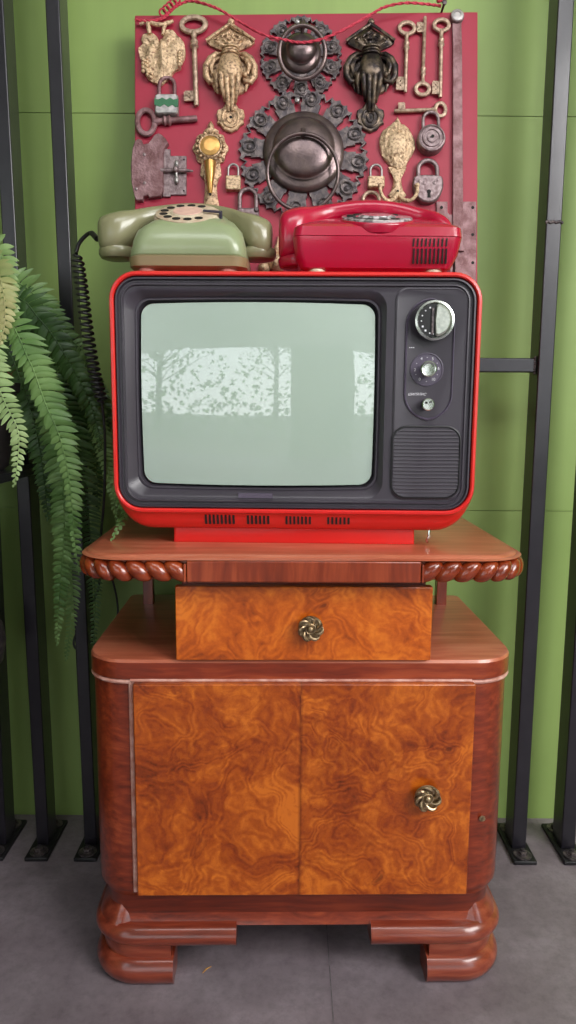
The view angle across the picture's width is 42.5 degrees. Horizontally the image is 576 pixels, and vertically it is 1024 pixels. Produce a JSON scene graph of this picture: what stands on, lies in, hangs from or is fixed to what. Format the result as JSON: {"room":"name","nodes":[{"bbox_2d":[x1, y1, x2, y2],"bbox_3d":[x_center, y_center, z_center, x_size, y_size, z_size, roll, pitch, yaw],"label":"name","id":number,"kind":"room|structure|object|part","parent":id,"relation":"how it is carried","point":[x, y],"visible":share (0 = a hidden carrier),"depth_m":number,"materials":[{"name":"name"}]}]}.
{"room":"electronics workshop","nodes":[
{"label":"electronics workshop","id":0,"kind":"room"},
{"bbox_2d":[0,0,575,817],"bbox_3d":[0.204,-0.596,1.410,4.800,2.500,0.050,0,8,0],"label":"wall","id":1,"kind":"structure","parent":0,"point":[512,34],"depth_m":1.41,"materials":[{"name":"green paint"}]},
{"bbox_2d":[135,12,477,282],"bbox_3d":[0.031,-0.527,1.323,0.601,0.694,0.168,0,8,0],"label":"board","id":2,"kind":"object","parent":1,"relation":"attached to","point":[181,138],"depth_m":1.29,"materials":[{"name":"red wood"}]},
{"bbox_2d":[131,133,192,202],"bbox_3d":[-0.218,-0.596,1.283,0.107,0.116,0.027,0,8,-1],"label":"lock","id":3,"kind":"object","parent":2,"relation":"attached to","point":[155,174],"visible":1,"depth_m":1.28,"materials":[{"name":"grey metal"}]},
{"bbox_2d":[138,19,185,86],"bbox_3d":[-0.218,-0.795,1.280,0.081,0.113,0.027,0,8,-1],"label":"brass leaf","id":4,"kind":"object","parent":2,"relation":"attached to","point":[165,56],"visible":1,"depth_m":1.28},
{"bbox_3d":[-0.228,-0.838,1.279,0.060,0.028,0.009,0,0,0],"label":"stem","id":5,"kind":"part","parent":4,"relation":"part of","materials":[{"name":"gold metal"}]},
{"bbox_2d":[154,76,178,117],"bbox_3d":[-0.209,-0.720,1.279,0.041,0.070,0.020,0,8,0],"label":"padlock","id":6,"kind":"object","parent":2,"relation":"attached to","point":[165,104],"visible":1,"depth_m":1.27,"materials":[{"name":"metal"}]},
{"bbox_2d":[135,107,197,136],"bbox_3d":[-0.211,-0.675,1.282,0.109,0.051,0.018,0,8,-3],"label":"key","id":7,"kind":"object","parent":2,"relation":"attached to","point":[165,120],"visible":1,"depth_m":1.28,"materials":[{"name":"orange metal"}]},
{"bbox_2d":[179,14,207,106],"bbox_3d":[-0.165,-0.782,1.282,0.051,0.158,0.030,1,8,4],"label":"key","id":8,"kind":"object","parent":2,"relation":"attached to","point":[189,96],"visible":1,"depth_m":1.28,"materials":[{"name":"metal"}]},
{"bbox_3d":[-0.134,-0.557,1.284,0.037,0.098,0.009,0,0,0],"label":"stem plate","id":9,"kind":"part","parent":2,"relation":"part of","materials":[{"name":"gold metal"}]},
{"bbox_3d":[-0.136,-0.593,1.283,0.062,0.170,0.035,2,8,9],"label":"bell pull","id":10,"kind":"part","parent":2,"relation":"part of","materials":[{"name":"gold metal"}]},
{"bbox_2d":[203,18,257,133],"bbox_3d":[-0.100,-0.755,1.277,0.095,0.195,0.050,0,8,-3],"label":"door knocker","id":11,"kind":"object","parent":2,"relation":"attached to","point":[230,75],"visible":1,"depth_m":1.27,"materials":[{"name":"gold metal"}]},
{"bbox_3d":[-0.100,-0.690,1.283,0.049,0.063,0.010,0,0,0],"label":"striker plate","id":12,"kind":"part","parent":11,"relation":"part of","materials":[{"name":"gold metal"}]},
{"bbox_2d":[226,163,240,191],"bbox_3d":[-0.095,-0.580,1.280,0.026,0.048,0.015,0,8,0],"label":"padlock","id":13,"kind":"object","parent":2,"relation":"attached to","point":[233,182],"visible":1,"depth_m":1.28,"materials":[{"name":"gold metal"}]},
{"bbox_2d":[237,187,258,215],"bbox_3d":[-0.069,-0.521,1.278,0.039,0.081,0.022,0,8,0],"label":"padlock","id":14,"kind":"object","parent":2,"relation":"attached to","point":[255,210],"visible":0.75,"depth_m":1.28,"materials":[{"name":"metal"}]},
{"bbox_2d":[258,237,282,270],"bbox_3d":[-0.026,-0.446,1.278,0.050,0.066,0.026,-1,8,-12],"label":"brass fitting","id":15,"kind":"object","parent":2,"relation":"attached to","point":[273,266],"visible":0.54,"depth_m":1.28,"materials":[{"name":"gold metal"}]},
{"bbox_3d":[0.022,-0.786,1.273,0.142,0.145,0.051,0,8,0],"label":"ring handle","id":16,"kind":"part","parent":2,"relation":"part of","materials":[{"name":"grey metal"}]},
{"bbox_3d":[0.027,-0.618,1.273,0.227,0.226,0.062,0,8,-1],"label":"ring handle","id":17,"kind":"part","parent":2,"relation":"part of","materials":[{"name":"grey metal"}]},
{"bbox_2d":[343,18,397,133],"bbox_3d":[0.143,-0.755,1.277,0.095,0.195,0.050,0,8,-3],"label":"door knocker","id":18,"kind":"object","parent":2,"relation":"attached to","point":[370,75],"visible":1,"depth_m":1.27,"materials":[{"name":"black metal"}]},
{"bbox_3d":[0.143,-0.690,1.283,0.049,0.063,0.010,0,0,0],"label":"striker plate","id":19,"kind":"part","parent":18,"relation":"part of","materials":[{"name":"grey metal"}]},
{"bbox_2d":[361,190,380,199],"bbox_3d":[0.144,-0.522,1.279,0.038,0.067,0.021,0,8,0],"label":"padlock","id":20,"kind":"object","parent":2,"relation":"attached to","point":[368,192],"visible":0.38,"depth_m":1.28,"materials":[{"name":"metal"}]},
{"bbox_2d":[367,164,384,189],"bbox_3d":[0.152,-0.582,1.280,0.029,0.043,0.015,0,8,0],"label":"padlock","id":21,"kind":"object","parent":2,"relation":"attached to","point":[372,181],"visible":1,"depth_m":1.28,"materials":[{"name":"gold metal"}]},
{"bbox_2d":[378,117,419,202],"bbox_3d":[0.190,-0.606,1.276,0.072,0.155,0.046,0,8,0],"label":"coat hook","id":22,"kind":"object","parent":2,"relation":"attached to","point":[396,142],"visible":0.96,"depth_m":1.28,"materials":[{"name":"gold metal"}]},
{"bbox_3d":[0.190,-0.564,1.284,0.031,0.070,0.009,0,0,0],"label":"stem plate","id":23,"kind":"part","parent":22,"relation":"part of","materials":[{"name":"gold metal"}]},
{"bbox_2d":[396,20,416,92],"bbox_3d":[0.205,-0.789,1.282,0.034,0.124,0.024,1,8,4],"label":"key","id":24,"kind":"object","parent":2,"relation":"attached to","point":[400,86],"visible":1,"depth_m":1.28,"materials":[{"name":"metal"}]},
{"bbox_2d":[394,101,446,117],"bbox_3d":[0.230,-0.697,1.282,0.092,0.029,0.008,0,8,0],"label":"key","id":25,"kind":"object","parent":2,"relation":"attached to","point":[401,105],"visible":1,"depth_m":1.28,"materials":[{"name":"metal"}]},
{"bbox_2d":[414,16,430,96],"bbox_3d":[0.233,-0.789,1.282,0.031,0.138,0.025,-1,8,-7],"label":"key","id":26,"kind":"object","parent":2,"relation":"attached to","point":[421,26],"visible":1,"depth_m":1.28,"materials":[{"name":"metal"}]},
{"bbox_2d":[412,158,442,205],"bbox_3d":[0.242,-0.572,1.279,0.052,0.079,0.021,0,8,0],"label":"padlock","id":27,"kind":"object","parent":2,"relation":"attached to","point":[431,186],"visible":0.99,"depth_m":1.27,"materials":[{"name":"metal"}]},
{"bbox_2d":[416,110,445,155],"bbox_3d":[0.247,-0.655,1.276,0.048,0.076,0.026,1,8,1],"label":"padlock","id":28,"kind":"object","parent":2,"relation":"attached to","point":[430,141],"visible":1,"depth_m":1.27,"materials":[{"name":"metal"}]},
{"bbox_2d":[431,17,450,97],"bbox_3d":[0.266,-0.787,1.282,0.033,0.138,0.025,0,8,-1],"label":"key","id":29,"kind":"object","parent":2,"relation":"attached to","point":[436,90],"visible":1,"depth_m":1.28,"materials":[{"name":"metal"}]},
{"bbox_2d":[440,0,446,12],"bbox_3d":[0.268,-0.872,1.278,0.008,0.010,0.031,0,8,0],"label":"nail","id":30,"kind":"object","parent":2,"relation":"attached to","point":[444,2],"visible":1,"depth_m":1.26,"materials":[{"name":"metal"}]},
{"bbox_2d":[134,0,442,43],"bbox_3d":[0.004,-0.851,1.265,0.538,0.116,0.053,0,8,0],"label":"cord","id":31,"kind":"object","parent":30,"relation":"hanging from","point":[179,3],"visible":1,"depth_m":1.26,"materials":[{"name":"red fabric"}]},
{"bbox_2d":[436,202,476,280],"bbox_3d":[0.292,-0.465,1.286,0.070,0.147,0.025,0,8,0],"label":"hinge plate","id":32,"kind":"object","parent":2,"relation":"attached to","point":[465,262],"visible":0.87,"depth_m":1.28,"materials":[{"name":"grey metal"}]},
{"bbox_2d":[450,9,464,251],"bbox_3d":[0.293,-0.660,1.283,0.024,0.415,0.071,0,8,-4],"label":"strap","id":33,"kind":"object","parent":2,"relation":"attached to","point":[457,15],"visible":0.89,"depth_m":1.28,"materials":[{"name":"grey metal"}]},
{"bbox_2d":[0,814,575,1023],"bbox_3d":[0.193,0.998,-0.712,4.800,0.050,4.706,0,8,0],"label":"floor","id":34,"kind":"structure","parent":0,"point":[51,971],"depth_m":1.14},
{"bbox_2d":[0,528,26,860],"bbox_3d":[-0.553,-0.579,1.290,0.044,2.490,0.132,0,8,0],"label":"steel post","id":35,"kind":"object","parent":34,"relation":"on","point":[11,827],"visible":1,"depth_m":1.44,"materials":[{"name":"metal"}]},
{"bbox_2d":[0,619,5,662],"bbox_3d":[-0.543,0.202,1.300,0.102,0.175,0.120,6,10,35],"label":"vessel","id":36,"kind":"object","parent":35,"relation":"attached to","point":[2,631],"visible":1,"depth_m":1.29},
{"bbox_3d":[-0.562,0.649,1.467,0.044,0.008,0.132,0,8,0],"label":"plate","id":37,"kind":"part","parent":35,"relation":"part of","materials":[{"name":"black metal"}]},
{"bbox_2d":[0,0,67,861],"bbox_3d":[-0.478,-0.579,1.290,0.063,2.490,0.132,0,8,0],"label":"steel post","id":38,"kind":"object","parent":34,"relation":"on","point":[49,829],"visible":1,"depth_m":1.37,"materials":[{"name":"metal"}]},
{"bbox_2d":[0,464,44,483],"bbox_3d":[-0.558,-0.064,1.221,0.242,0.014,0.234,0,8,0],"label":"steel shelf","id":39,"kind":"object","parent":38,"relation":"attached to","point":[5,475],"visible":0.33,"depth_m":1.22,"materials":[{"name":"black metal"}]},
{"bbox_2d":[0,382,24,469],"bbox_3d":[-0.544,-0.138,1.193,0.232,0.141,0.232,0,8,0],"label":"planter","id":40,"kind":"object","parent":39,"relation":"on","point":[5,436],"visible":0.57,"depth_m":1.18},
{"bbox_2d":[0,234,128,660],"bbox_3d":[-0.460,-0.076,1.198,0.459,0.720,0.254,0,8,0],"label":"fern","id":41,"kind":"object","parent":40,"relation":"in","point":[26,311],"visible":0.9,"depth_m":1.18,"materials":[{"name":"green plant"}]},
{"bbox_3d":[-0.478,0.650,1.467,0.044,0.008,0.132,0,8,0],"label":"plate","id":42,"kind":"part","parent":38,"relation":"part of","materials":[{"name":"black metal"}]},
{"bbox_2d":[45,0,99,861],"bbox_3d":[-0.385,-0.578,1.290,0.063,2.490,0.132,0,8,0],"label":"steel post","id":43,"kind":"object","parent":34,"relation":"on","point":[88,850],"visible":0.69,"depth_m":1.30,"materials":[{"name":"metal"}]},
{"bbox_3d":[-0.385,0.650,1.467,0.044,0.008,0.132,0,8,0],"label":"plate","id":44,"kind":"part","parent":43,"relation":"part of","materials":[{"name":"black metal"}]},
{"bbox_2d":[79,516,523,983],"bbox_3d":[0.016,0.358,1.228,0.628,0.661,0.401,0,8,-1],"label":"base cabinet","id":45,"kind":"object","parent":34,"relation":"on","point":[294,733],"visible":0.98,"depth_m":1.05,"materials":[{"name":"brown wood"}]},
{"bbox_3d":[-0.249,0.104,1.324,0.018,0.121,0.020,0,8,-1],"label":"support post","id":46,"kind":"part","parent":45,"relation":"part of","materials":[{"name":"brown wood"}]},
{"bbox_2d":[109,271,481,543],"bbox_3d":[0.010,-0.152,1.123,0.505,0.377,0.237,1,8,1],"label":"television","id":47,"kind":"object","parent":45,"relation":"on","point":[248,406],"visible":1,"depth_m":1.03,"materials":[{"name":"red plastic"}]},
{"bbox_2d":[70,203,275,649],"bbox_3d":[-0.245,-0.089,1.205,0.474,0.769,0.206,7,10,37],"label":"telephone","id":48,"kind":"object","parent":47,"relation":"on","point":[182,236],"visible":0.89,"depth_m":1.05,"materials":[{"name":"plastic"}]},
{"bbox_3d":[-0.331,-0.079,1.271,0.089,0.730,0.261,-2,9,-18],"label":"cord","id":49,"kind":"part","parent":48,"relation":"part of","materials":[{"name":"plastic"}]},
{"bbox_2d":[205,514,234,523],"bbox_3d":[-0.097,0.009,1.055,0.042,0.016,0.011,1,8,1],"label":"vent","id":50,"kind":"object","parent":47,"relation":"attached to","point":[209,518],"depth_m":1.05,"materials":[{"name":"plastic"}]},
{"bbox_2d":[247,515,268,523],"bbox_3d":[-0.043,0.010,1.054,0.032,0.016,0.011,1,8,1],"label":"vent","id":51,"kind":"object","parent":47,"relation":"attached to","point":[251,519],"depth_m":1.05,"materials":[{"name":"plastic"}]},
{"bbox_2d":[285,516,310,523],"bbox_3d":[0.015,0.010,1.053,0.036,0.016,0.011,1,8,1],"label":"vent","id":52,"kind":"object","parent":47,"relation":"attached to","point":[288,519],"depth_m":1.05,"materials":[{"name":"plastic"}]},
{"bbox_2d":[327,517,349,523],"bbox_3d":[0.072,0.010,1.052,0.032,0.016,0.011,1,8,1],"label":"vent","id":53,"kind":"object","parent":47,"relation":"attached to","point":[330,520],"depth_m":1.05,"materials":[{"name":"plastic"}]},
{"bbox_2d":[278,200,461,271],"bbox_3d":[0.120,-0.395,1.077,0.269,0.123,0.157,0,8,0],"label":"telephone","id":54,"kind":"object","parent":47,"relation":"on","point":[359,235],"visible":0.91,"depth_m":1.01,"materials":[{"name":"plastic"}]},
{"bbox_2d":[390,426,460,498],"bbox_3d":[0.192,-0.069,1.031,0.096,0.102,0.004,1,8,1],"label":"speaker grille","id":55,"kind":"object","parent":47,"relation":"attached to","point":[425,461],"depth_m":1.03,"materials":[{"name":"grey plastic"}]},
{"bbox_3d":[0.193,-0.208,1.010,0.067,0.165,0.003,1,8,1],"label":"dial plate","id":56,"kind":"part","parent":47,"relation":"part of","materials":[{"name":"grey plastic"}]},
{"bbox_3d":[0.194,-0.160,1.019,0.099,0.290,0.003,1,8,1],"label":"control panel","id":57,"kind":"part","parent":47,"relation":"part of","materials":[{"name":"grey plastic"}]},
{"bbox_3d":[0.021,0.078,1.002,0.313,0.029,0.031,0,8,-1],"label":"rail","id":58,"kind":"part","parent":45,"relation":"part of","materials":[{"name":"brown wood"}]},
{"bbox_3d":[0.022,0.154,1.033,0.356,0.106,0.015,0,8,-1],"label":"drawer","id":59,"kind":"part","parent":45,"relation":"part of","materials":[{"name":"brown wood"}]},
{"bbox_3d":[0.023,0.399,1.063,0.480,0.322,0.014,0,8,-1],"label":"door","id":60,"kind":"part","parent":45,"relation":"part of","materials":[{"name":"brown wood"}]},
{"bbox_3d":[0.031,0.159,1.016,0.036,0.036,0.020,0,8,-1],"label":"knob","id":61,"kind":"part","parent":45,"relation":"part of","materials":[{"name":"gold metal"}]},
{"bbox_3d":[0.198,0.405,1.050,0.039,0.039,0.020,0,8,-1],"label":"knob","id":62,"kind":"part","parent":45,"relation":"part of","materials":[{"name":"gold metal"}]},
{"bbox_3d":[0.276,0.107,1.334,0.018,0.121,0.020,0,8,-1],"label":"support post","id":63,"kind":"part","parent":45,"relation":"part of","materials":[{"name":"brown wood"}]},
{"bbox_2d":[326,925,333,1023],"bbox_3d":[0.062,0.976,-0.740,0.002,0.001,4.656,0,8,0],"label":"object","id":64,"kind":"structure","parent":34,"relation":"attached to","point":[326,925],"depth_m":1.13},
{"bbox_2d":[497,0,573,864],"bbox_3d":[0.459,-0.572,1.290,0.044,2.490,0.132,0,8,0],"label":"steel post","id":65,"kind":"object","parent":34,"relation":"on","point":[512,832],"visible":0.99,"depth_m":1.33,"materials":[{"name":"metal"}]},
{"bbox_2d":[479,356,536,374],"bbox_3d":[0.283,-0.265,1.332,0.322,0.033,0.027,0,8,0],"label":"crossbar","id":66,"kind":"object","parent":65,"relation":"attached to","point":[487,365],"visible":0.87,"depth_m":1.32,"materials":[{"name":"black paint"}]},
{"bbox_3d":[0.450,0.657,1.467,0.044,0.008,0.132,0,8,0],"label":"plate","id":67,"kind":"part","parent":65,"relation":"part of","materials":[{"name":"black metal"}]},
{"bbox_2d":[541,468,575,864],"bbox_3d":[0.555,-0.571,1.290,0.044,2.490,0.132,0,8,0],"label":"steel post","id":68,"kind":"object","parent":34,"relation":"on","point":[561,832],"visible":1,"depth_m":1.42,"materials":[{"name":"metal"}]},
{"bbox_3d":[0.546,0.657,1.467,0.044,0.008,0.132,0,8,0],"label":"plate","id":69,"kind":"part","parent":68,"relation":"part of","materials":[{"name":"black metal"}]}
]}

